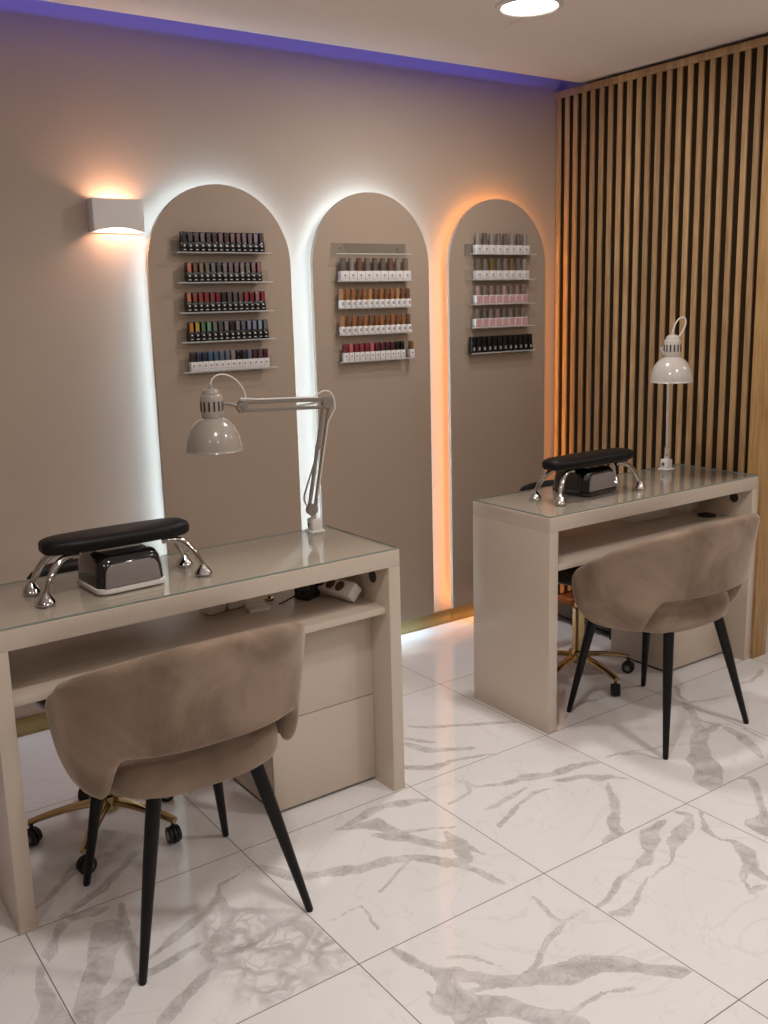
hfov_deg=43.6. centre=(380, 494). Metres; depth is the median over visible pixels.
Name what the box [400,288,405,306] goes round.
bottle
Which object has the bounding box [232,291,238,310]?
bottle
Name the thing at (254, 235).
bottle
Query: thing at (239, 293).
bottle
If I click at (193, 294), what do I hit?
bottle
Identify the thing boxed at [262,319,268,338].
bottle
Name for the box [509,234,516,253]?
bottle
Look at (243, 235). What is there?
bottle
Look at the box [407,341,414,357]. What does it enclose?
bottle
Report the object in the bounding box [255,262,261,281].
bottle
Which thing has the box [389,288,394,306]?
bottle
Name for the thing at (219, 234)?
bottle
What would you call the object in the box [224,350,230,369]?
bottle
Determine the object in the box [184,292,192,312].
bottle
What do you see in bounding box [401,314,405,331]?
bottle
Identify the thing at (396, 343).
bottle
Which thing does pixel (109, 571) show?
lamp
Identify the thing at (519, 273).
bottle
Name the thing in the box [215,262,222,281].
bottle
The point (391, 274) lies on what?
bottle
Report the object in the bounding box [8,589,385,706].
shelf
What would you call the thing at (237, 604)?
tray
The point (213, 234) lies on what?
bottle
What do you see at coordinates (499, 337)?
bottle
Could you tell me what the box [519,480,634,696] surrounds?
stool
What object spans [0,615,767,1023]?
floor
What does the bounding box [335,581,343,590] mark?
socket
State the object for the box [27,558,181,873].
stool
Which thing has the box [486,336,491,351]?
bottle
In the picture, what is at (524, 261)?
bottle
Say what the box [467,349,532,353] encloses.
shelf
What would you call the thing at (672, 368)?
desk lamp
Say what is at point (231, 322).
bottle
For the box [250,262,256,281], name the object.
bottle
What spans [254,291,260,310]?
bottle
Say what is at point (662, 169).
wall
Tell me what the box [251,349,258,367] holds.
bottle
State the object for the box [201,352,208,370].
bottle
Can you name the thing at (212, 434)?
desk lamp
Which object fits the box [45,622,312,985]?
velvet chair
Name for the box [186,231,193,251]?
bottle
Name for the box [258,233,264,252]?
bottle
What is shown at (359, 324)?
bottle
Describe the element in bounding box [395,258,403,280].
bottle
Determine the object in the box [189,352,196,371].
bottle
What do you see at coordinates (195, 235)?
bottle
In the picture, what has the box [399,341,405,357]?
bottle
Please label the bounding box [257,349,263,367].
bottle
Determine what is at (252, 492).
arch panel
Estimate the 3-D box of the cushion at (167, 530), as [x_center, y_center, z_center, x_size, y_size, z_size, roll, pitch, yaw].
[-0.712,0.109,2.585,0.406,0.042,0.126,-9,14,-34]
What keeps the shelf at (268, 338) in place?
attached to the arch panel at (252, 492)
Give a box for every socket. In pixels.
[326,580,334,587]
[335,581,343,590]
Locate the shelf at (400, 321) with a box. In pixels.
[344,321,407,335]
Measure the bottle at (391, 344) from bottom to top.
0.072 m
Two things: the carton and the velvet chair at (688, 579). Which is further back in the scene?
the carton
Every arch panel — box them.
[146,184,301,553]
[310,192,433,621]
[446,199,544,607]
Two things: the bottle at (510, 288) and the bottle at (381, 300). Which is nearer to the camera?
the bottle at (381, 300)
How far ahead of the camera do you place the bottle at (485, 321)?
4.36 m
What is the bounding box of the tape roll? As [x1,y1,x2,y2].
[697,512,715,517]
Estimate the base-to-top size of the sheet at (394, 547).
0.006 m
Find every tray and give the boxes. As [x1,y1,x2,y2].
[200,604,225,614]
[226,599,245,609]
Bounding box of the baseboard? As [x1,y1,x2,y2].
[15,603,473,737]
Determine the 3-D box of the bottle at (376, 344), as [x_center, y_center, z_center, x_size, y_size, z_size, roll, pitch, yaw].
[-0.017,-0.606,4.060,0.023,0.072,0.023,-9,14,-34]
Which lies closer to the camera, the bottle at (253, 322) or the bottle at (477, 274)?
the bottle at (253, 322)
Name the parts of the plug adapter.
cord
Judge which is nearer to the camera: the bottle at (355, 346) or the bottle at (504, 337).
the bottle at (355, 346)
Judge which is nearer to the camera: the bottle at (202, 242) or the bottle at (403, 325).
the bottle at (202, 242)
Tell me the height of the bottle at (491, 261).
0.092 m
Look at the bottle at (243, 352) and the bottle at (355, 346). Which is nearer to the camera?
the bottle at (243, 352)
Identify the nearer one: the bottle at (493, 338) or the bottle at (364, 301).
the bottle at (364, 301)
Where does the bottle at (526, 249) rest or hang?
on the shelf at (472, 248)
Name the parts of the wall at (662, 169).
rail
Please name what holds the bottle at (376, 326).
on the shelf at (400, 321)
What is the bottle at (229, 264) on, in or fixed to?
on the shelf at (184, 275)
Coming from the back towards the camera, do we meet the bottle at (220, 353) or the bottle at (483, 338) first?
the bottle at (483, 338)
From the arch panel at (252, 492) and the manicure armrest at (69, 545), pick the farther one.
the arch panel at (252, 492)
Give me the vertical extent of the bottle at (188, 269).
0.074 m
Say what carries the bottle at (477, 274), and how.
on the shelf at (472, 274)
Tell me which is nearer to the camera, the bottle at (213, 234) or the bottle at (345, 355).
the bottle at (213, 234)
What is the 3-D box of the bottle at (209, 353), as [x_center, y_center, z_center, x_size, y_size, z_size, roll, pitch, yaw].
[-0.645,-0.504,3.629,0.023,0.072,0.023,-9,14,-34]
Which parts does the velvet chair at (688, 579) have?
leg, leg, backrest, leg, seat, leg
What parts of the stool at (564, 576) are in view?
backrest, leg, leg, seat, leg, leg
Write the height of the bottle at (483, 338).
0.074 m
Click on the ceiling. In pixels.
(582, 41)
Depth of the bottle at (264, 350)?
3.75 m
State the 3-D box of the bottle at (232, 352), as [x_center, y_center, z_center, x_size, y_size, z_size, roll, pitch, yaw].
[-0.568,-0.517,3.682,0.023,0.072,0.023,-9,14,-34]
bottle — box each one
[179,231,187,251]
[184,262,192,282]
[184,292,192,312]
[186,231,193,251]
[187,322,194,341]
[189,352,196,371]
[191,262,198,282]
[191,292,198,312]
[192,232,199,251]
[194,322,200,341]
[195,352,202,371]
[197,262,204,282]
[197,292,204,311]
[198,232,205,251]
[199,321,206,341]
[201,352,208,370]
[203,262,210,282]
[203,292,209,311]
[205,232,211,252]
[205,321,212,340]
[207,351,213,370]
[209,262,216,281]
[209,292,215,311]
[211,232,217,252]
[211,321,218,340]
[212,351,219,370]
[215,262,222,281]
[215,292,221,311]
[217,232,223,252]
[217,321,223,340]
[218,351,225,369]
[220,292,226,311]
[221,262,227,281]
[223,232,229,252]
[223,321,229,340]
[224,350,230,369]
[226,292,232,311]
[227,262,233,281]
[229,232,235,252]
[229,320,235,339]
[229,350,236,368]
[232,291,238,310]
[233,262,239,281]
[234,320,240,339]
[235,233,241,252]
[235,350,242,368]
[237,291,243,310]
[238,262,245,281]
[240,233,247,252]
[240,320,246,339]
[241,350,247,368]
[243,291,249,310]
[244,262,250,281]
[245,320,251,339]
[246,233,252,252]
[246,349,253,367]
[248,291,254,310]
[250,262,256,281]
[251,320,257,338]
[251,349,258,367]
[252,233,258,252]
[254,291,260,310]
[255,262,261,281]
[257,319,262,338]
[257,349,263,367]
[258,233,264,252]
[259,291,265,310]
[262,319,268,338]
[262,348,269,366]
[338,258,348,280]
[338,289,344,307]
[339,316,345,334]
[341,344,348,361]
[344,289,350,307]
[345,316,350,334]
[348,258,356,280]
[348,344,353,361]
[350,289,355,307]
[351,316,356,334]
[353,344,359,360]
[356,258,364,280]
[356,289,361,307]
[357,316,362,333]
[358,343,364,360]
[362,289,367,307]
[362,315,367,333]
[363,343,369,360]
[364,258,372,280]
[367,289,372,307]
[368,315,373,333]
[369,343,374,359]
[372,258,380,280]
[373,289,378,306]
[374,315,378,332]
[374,342,379,359]
[378,289,383,306]
[379,315,384,332]
[379,342,385,359]
[380,258,387,280]
[384,289,389,306]
[384,315,389,332]
[384,342,390,358]
[387,258,395,280]
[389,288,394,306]
[389,342,395,358]
[390,314,395,332]
[394,341,400,358]
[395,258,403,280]
[395,288,399,306]
[395,314,400,331]
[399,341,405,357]
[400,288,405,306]
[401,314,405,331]
[402,258,410,280]
[406,288,410,305]
[406,314,411,331]
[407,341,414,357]
[468,337,475,353]
[472,310,481,327]
[473,233,482,253]
[473,259,482,279]
[473,286,482,303]
[475,336,481,352]
[480,309,488,326]
[480,336,486,352]
[482,233,489,253]
[482,259,489,279]
[482,286,488,303]
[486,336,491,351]
[488,286,495,303]
[488,309,495,326]
[489,233,496,253]
[489,259,495,279]
[491,336,496,351]
[494,309,501,326]
[495,259,502,279]
[495,286,502,303]
[496,233,502,253]
[496,335,501,351]
[501,286,508,303]
[501,309,508,326]
[502,233,509,253]
[502,259,509,278]
[502,335,507,350]
[506,309,514,325]
[507,335,512,350]
[508,286,514,302]
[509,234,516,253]
[509,259,515,278]
[512,334,517,350]
[514,286,521,302]
[514,308,520,325]
[515,234,522,253]
[515,259,522,278]
[516,334,522,349]
[520,308,527,325]
[521,286,527,302]
[522,234,529,253]
[522,259,528,278]
[522,334,527,349]
[527,334,532,349]
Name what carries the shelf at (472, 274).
attached to the arch panel at (496, 400)
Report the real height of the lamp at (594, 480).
0.098 m
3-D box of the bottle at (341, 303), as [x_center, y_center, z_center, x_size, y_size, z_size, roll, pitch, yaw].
[-0.161,-0.799,3.922,0.026,0.076,0.027,-9,14,-34]
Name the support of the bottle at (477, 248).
on the shelf at (472, 248)
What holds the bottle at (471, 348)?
on the shelf at (528, 349)
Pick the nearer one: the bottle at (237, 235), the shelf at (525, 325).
the bottle at (237, 235)
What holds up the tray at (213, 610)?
on the desk at (349, 731)
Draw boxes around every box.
[245,603,270,613]
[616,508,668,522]
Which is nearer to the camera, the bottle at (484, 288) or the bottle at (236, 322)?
the bottle at (236, 322)
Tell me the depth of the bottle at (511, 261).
4.41 m
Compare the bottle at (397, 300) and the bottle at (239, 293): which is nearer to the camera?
the bottle at (239, 293)
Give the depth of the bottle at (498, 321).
4.41 m
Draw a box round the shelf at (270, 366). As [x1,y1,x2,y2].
[180,366,276,373]
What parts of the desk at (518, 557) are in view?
panel, panel, panel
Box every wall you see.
[0,0,584,719]
[554,36,767,658]
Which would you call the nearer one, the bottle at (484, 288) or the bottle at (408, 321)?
the bottle at (408, 321)
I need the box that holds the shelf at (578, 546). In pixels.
[558,506,732,570]
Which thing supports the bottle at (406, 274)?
on the shelf at (339, 280)
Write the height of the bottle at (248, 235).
0.074 m
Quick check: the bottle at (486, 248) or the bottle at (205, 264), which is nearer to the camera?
the bottle at (205, 264)
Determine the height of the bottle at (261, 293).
0.074 m
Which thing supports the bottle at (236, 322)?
on the shelf at (268, 338)
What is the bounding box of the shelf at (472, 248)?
[472,248,534,255]
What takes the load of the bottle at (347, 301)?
on the shelf
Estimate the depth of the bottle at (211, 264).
3.57 m
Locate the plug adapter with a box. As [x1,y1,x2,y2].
[279,583,319,604]
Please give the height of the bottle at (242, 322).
0.074 m
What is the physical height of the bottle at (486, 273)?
0.092 m
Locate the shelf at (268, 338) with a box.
[178,338,273,343]
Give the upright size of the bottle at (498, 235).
0.092 m
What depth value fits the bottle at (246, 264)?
3.65 m
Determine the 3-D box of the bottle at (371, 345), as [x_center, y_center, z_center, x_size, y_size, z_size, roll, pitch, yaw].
[-0.039,-0.603,4.045,0.023,0.072,0.023,-9,14,-34]
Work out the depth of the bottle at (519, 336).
4.51 m
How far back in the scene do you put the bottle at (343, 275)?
3.90 m
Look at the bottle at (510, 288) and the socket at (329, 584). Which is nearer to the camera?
the socket at (329, 584)
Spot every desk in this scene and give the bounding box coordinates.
[0,527,404,935]
[473,465,758,733]
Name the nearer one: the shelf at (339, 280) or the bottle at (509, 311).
the shelf at (339, 280)
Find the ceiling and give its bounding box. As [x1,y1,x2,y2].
[42,0,767,83]
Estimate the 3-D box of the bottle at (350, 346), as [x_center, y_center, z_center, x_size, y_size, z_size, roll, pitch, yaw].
[-0.126,-0.589,3.985,0.023,0.072,0.023,-9,14,-34]
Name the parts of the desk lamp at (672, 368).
arm, lamp shade, cord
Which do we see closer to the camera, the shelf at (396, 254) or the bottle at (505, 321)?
the shelf at (396, 254)
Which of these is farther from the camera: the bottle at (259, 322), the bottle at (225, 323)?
the bottle at (259, 322)
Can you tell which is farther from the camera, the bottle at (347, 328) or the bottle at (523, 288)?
the bottle at (523, 288)
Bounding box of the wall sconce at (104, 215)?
[86,197,144,232]
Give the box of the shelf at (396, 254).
[336,243,409,255]
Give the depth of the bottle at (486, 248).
4.30 m
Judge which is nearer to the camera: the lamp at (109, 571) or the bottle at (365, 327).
the lamp at (109, 571)
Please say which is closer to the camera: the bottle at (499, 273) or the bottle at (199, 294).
the bottle at (199, 294)
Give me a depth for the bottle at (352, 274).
3.92 m
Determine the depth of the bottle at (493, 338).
4.42 m
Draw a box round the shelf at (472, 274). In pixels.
[472,274,527,280]
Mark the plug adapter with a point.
(307, 593)
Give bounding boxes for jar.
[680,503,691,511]
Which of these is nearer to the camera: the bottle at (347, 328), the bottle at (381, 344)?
the bottle at (347, 328)
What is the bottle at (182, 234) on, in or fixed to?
on the shelf at (179, 252)
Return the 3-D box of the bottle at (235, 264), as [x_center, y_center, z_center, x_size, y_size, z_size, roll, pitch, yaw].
[-0.549,-0.842,3.637,0.022,0.074,0.023,-9,14,-34]
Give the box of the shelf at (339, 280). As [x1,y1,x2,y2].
[333,280,410,281]
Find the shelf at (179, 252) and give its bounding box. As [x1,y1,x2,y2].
[173,251,267,254]
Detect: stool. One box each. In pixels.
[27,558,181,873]
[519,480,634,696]
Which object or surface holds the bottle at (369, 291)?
on the shelf
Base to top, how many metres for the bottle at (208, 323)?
0.074 m
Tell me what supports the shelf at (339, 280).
attached to the arch panel at (376, 482)
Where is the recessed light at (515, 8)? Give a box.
[495,0,564,28]
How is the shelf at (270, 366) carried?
attached to the arch panel at (252, 492)
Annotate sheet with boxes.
[0,525,397,631]
[474,463,757,517]
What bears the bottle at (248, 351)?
on the shelf at (270, 366)
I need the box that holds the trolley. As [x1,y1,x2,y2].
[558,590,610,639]
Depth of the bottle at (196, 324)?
3.57 m
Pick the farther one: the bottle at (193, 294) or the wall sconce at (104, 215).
the bottle at (193, 294)
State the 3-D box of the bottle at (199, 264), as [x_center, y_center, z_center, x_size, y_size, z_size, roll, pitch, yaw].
[-0.667,-0.823,3.556,0.022,0.074,0.023,-9,14,-34]
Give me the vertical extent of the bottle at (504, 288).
0.080 m
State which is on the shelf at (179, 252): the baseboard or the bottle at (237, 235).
the bottle at (237, 235)
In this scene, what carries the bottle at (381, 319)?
on the shelf at (400, 321)
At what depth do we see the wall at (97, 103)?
3.55 m
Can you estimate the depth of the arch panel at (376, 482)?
4.12 m
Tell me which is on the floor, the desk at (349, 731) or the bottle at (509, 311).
the desk at (349, 731)
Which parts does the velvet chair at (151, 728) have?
leg, leg, backrest, seat, leg, leg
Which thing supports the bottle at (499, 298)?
on the shelf
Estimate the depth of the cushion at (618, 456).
3.56 m
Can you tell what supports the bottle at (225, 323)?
on the shelf at (268, 338)
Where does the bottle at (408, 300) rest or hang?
on the shelf
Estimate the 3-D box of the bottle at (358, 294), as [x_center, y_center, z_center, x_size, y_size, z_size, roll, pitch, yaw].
[-0.092,-0.810,3.970,0.026,0.076,0.027,-9,14,-34]
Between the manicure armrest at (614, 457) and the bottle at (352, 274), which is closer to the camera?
the manicure armrest at (614, 457)
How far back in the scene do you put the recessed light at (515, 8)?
3.25 m
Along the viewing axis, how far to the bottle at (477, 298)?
4.32 m
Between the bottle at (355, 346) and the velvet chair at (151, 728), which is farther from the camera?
the bottle at (355, 346)
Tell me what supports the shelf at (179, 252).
attached to the arch panel at (252, 492)
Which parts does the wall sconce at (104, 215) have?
plate, plate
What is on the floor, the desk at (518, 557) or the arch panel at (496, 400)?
the desk at (518, 557)
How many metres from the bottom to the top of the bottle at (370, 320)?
0.076 m
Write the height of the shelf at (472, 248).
0.048 m
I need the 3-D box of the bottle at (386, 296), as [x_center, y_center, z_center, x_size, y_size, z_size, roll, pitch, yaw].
[0.024,-0.829,4.049,0.026,0.076,0.027,-9,14,-34]
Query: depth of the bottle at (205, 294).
3.58 m
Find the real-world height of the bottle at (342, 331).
0.076 m
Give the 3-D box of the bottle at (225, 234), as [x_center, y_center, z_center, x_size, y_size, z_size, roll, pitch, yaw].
[-0.580,-0.943,3.597,0.022,0.074,0.023,-9,14,-34]
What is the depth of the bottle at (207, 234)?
3.55 m
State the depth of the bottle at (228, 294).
3.63 m
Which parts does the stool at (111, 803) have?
seat, backrest, leg, leg, leg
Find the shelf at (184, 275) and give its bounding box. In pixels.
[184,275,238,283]
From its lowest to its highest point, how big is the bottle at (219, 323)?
0.074 m
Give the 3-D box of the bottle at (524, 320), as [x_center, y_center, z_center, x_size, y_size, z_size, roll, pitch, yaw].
[0.666,-0.834,4.508,0.038,0.080,0.028,-9,14,-34]
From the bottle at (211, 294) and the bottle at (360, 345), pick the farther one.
the bottle at (360, 345)
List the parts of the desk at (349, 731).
panel, brass cap, panel, panel, power strip, panel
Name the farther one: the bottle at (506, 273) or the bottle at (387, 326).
the bottle at (506, 273)
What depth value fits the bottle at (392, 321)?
4.08 m
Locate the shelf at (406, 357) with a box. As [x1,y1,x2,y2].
[340,357,412,362]
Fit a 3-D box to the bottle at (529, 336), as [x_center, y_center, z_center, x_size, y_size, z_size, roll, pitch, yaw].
[0.703,-0.725,4.553,0.027,0.074,0.026,-9,14,-34]
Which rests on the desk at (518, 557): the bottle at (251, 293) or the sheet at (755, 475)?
the sheet at (755, 475)
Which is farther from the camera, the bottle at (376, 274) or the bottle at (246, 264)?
the bottle at (376, 274)
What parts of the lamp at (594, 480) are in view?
plate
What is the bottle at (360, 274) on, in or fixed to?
on the shelf at (339, 280)
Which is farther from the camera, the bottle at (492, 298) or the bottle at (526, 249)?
the bottle at (526, 249)
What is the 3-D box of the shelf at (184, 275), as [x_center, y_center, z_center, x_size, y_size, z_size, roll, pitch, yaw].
[-0.588,-0.819,3.614,0.392,0.048,0.049,-9,14,-34]
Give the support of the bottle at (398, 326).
on the shelf at (400, 321)
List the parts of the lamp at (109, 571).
plate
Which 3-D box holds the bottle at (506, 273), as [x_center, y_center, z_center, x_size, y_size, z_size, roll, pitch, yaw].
[0.568,-1.032,4.402,0.038,0.092,0.028,-9,14,-34]
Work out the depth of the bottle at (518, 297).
4.46 m
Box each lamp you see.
[77,543,164,594]
[186,373,335,533]
[552,464,615,495]
[650,317,692,470]
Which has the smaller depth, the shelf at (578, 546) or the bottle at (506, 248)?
the shelf at (578, 546)
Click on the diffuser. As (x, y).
(510, 7)
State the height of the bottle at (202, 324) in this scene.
0.074 m
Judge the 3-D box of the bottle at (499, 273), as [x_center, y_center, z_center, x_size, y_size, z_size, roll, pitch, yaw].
[0.535,-1.027,4.379,0.038,0.092,0.028,-9,14,-34]
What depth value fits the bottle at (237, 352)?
3.69 m
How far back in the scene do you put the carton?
4.61 m
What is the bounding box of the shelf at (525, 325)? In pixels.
[471,325,527,328]
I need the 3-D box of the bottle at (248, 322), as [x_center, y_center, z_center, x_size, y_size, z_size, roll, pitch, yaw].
[-0.510,-0.635,3.702,0.022,0.074,0.023,-9,14,-34]
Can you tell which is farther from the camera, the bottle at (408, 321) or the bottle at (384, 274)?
the bottle at (408, 321)
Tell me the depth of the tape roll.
4.03 m
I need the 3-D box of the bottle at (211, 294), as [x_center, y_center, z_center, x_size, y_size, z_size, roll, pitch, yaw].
[-0.633,-0.721,3.599,0.022,0.074,0.023,-9,14,-34]
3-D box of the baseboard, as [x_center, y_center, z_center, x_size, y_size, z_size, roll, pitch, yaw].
[-1.589,0.896,3.314,6.079,0.068,0.010,-9,14,-34]
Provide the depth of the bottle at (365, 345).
4.02 m
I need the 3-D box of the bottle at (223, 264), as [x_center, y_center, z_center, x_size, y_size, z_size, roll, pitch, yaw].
[-0.589,-0.835,3.610,0.022,0.074,0.023,-9,14,-34]
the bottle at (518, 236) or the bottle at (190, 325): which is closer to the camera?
the bottle at (190, 325)
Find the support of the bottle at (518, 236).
on the shelf at (472, 248)
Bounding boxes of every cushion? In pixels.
[38,517,189,555]
[542,448,633,470]
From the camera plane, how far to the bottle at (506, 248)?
4.37 m
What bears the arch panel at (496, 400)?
attached to the wall at (97, 103)
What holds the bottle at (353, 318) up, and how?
on the shelf at (400, 321)
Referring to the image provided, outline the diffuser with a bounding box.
[502,0,557,14]
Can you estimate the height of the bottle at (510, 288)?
0.080 m
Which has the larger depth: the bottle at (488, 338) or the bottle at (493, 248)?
the bottle at (488, 338)
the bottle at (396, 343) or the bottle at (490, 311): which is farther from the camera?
the bottle at (490, 311)
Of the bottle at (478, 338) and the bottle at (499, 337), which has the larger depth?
the bottle at (499, 337)
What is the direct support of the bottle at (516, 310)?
on the shelf at (525, 325)
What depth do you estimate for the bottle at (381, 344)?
4.07 m
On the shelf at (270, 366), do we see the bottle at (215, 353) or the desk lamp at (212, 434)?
the bottle at (215, 353)
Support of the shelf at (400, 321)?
attached to the arch panel at (376, 482)
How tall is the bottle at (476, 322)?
0.080 m
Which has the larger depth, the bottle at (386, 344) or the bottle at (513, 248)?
the bottle at (513, 248)
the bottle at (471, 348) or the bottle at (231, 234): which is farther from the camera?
the bottle at (471, 348)
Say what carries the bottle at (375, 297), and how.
on the shelf
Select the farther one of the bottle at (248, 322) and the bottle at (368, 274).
the bottle at (368, 274)
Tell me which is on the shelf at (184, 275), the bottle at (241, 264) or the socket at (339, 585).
the bottle at (241, 264)
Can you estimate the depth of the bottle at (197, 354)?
3.60 m
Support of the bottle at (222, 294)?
on the shelf
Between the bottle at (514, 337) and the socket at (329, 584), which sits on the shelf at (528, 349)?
the bottle at (514, 337)
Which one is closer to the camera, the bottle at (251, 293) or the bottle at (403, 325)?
the bottle at (251, 293)
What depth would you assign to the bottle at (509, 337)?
4.47 m
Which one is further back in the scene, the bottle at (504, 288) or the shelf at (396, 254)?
the bottle at (504, 288)
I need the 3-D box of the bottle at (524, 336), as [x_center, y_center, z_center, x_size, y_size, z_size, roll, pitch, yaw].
[0.677,-0.720,4.535,0.027,0.074,0.026,-9,14,-34]
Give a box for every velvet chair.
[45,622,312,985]
[566,513,759,759]
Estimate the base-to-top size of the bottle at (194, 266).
0.074 m
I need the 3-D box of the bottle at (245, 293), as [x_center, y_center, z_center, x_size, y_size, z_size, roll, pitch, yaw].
[-0.517,-0.740,3.678,0.022,0.074,0.023,-9,14,-34]
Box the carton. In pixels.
[558,591,574,605]
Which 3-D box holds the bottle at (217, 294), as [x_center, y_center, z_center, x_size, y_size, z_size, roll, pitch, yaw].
[-0.614,-0.724,3.612,0.022,0.074,0.023,-9,14,-34]
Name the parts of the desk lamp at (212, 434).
lamp shade, cord, arm, arm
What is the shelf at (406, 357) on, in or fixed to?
attached to the arch panel at (376, 482)
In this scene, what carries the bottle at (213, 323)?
on the shelf at (268, 338)
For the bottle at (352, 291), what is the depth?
3.95 m

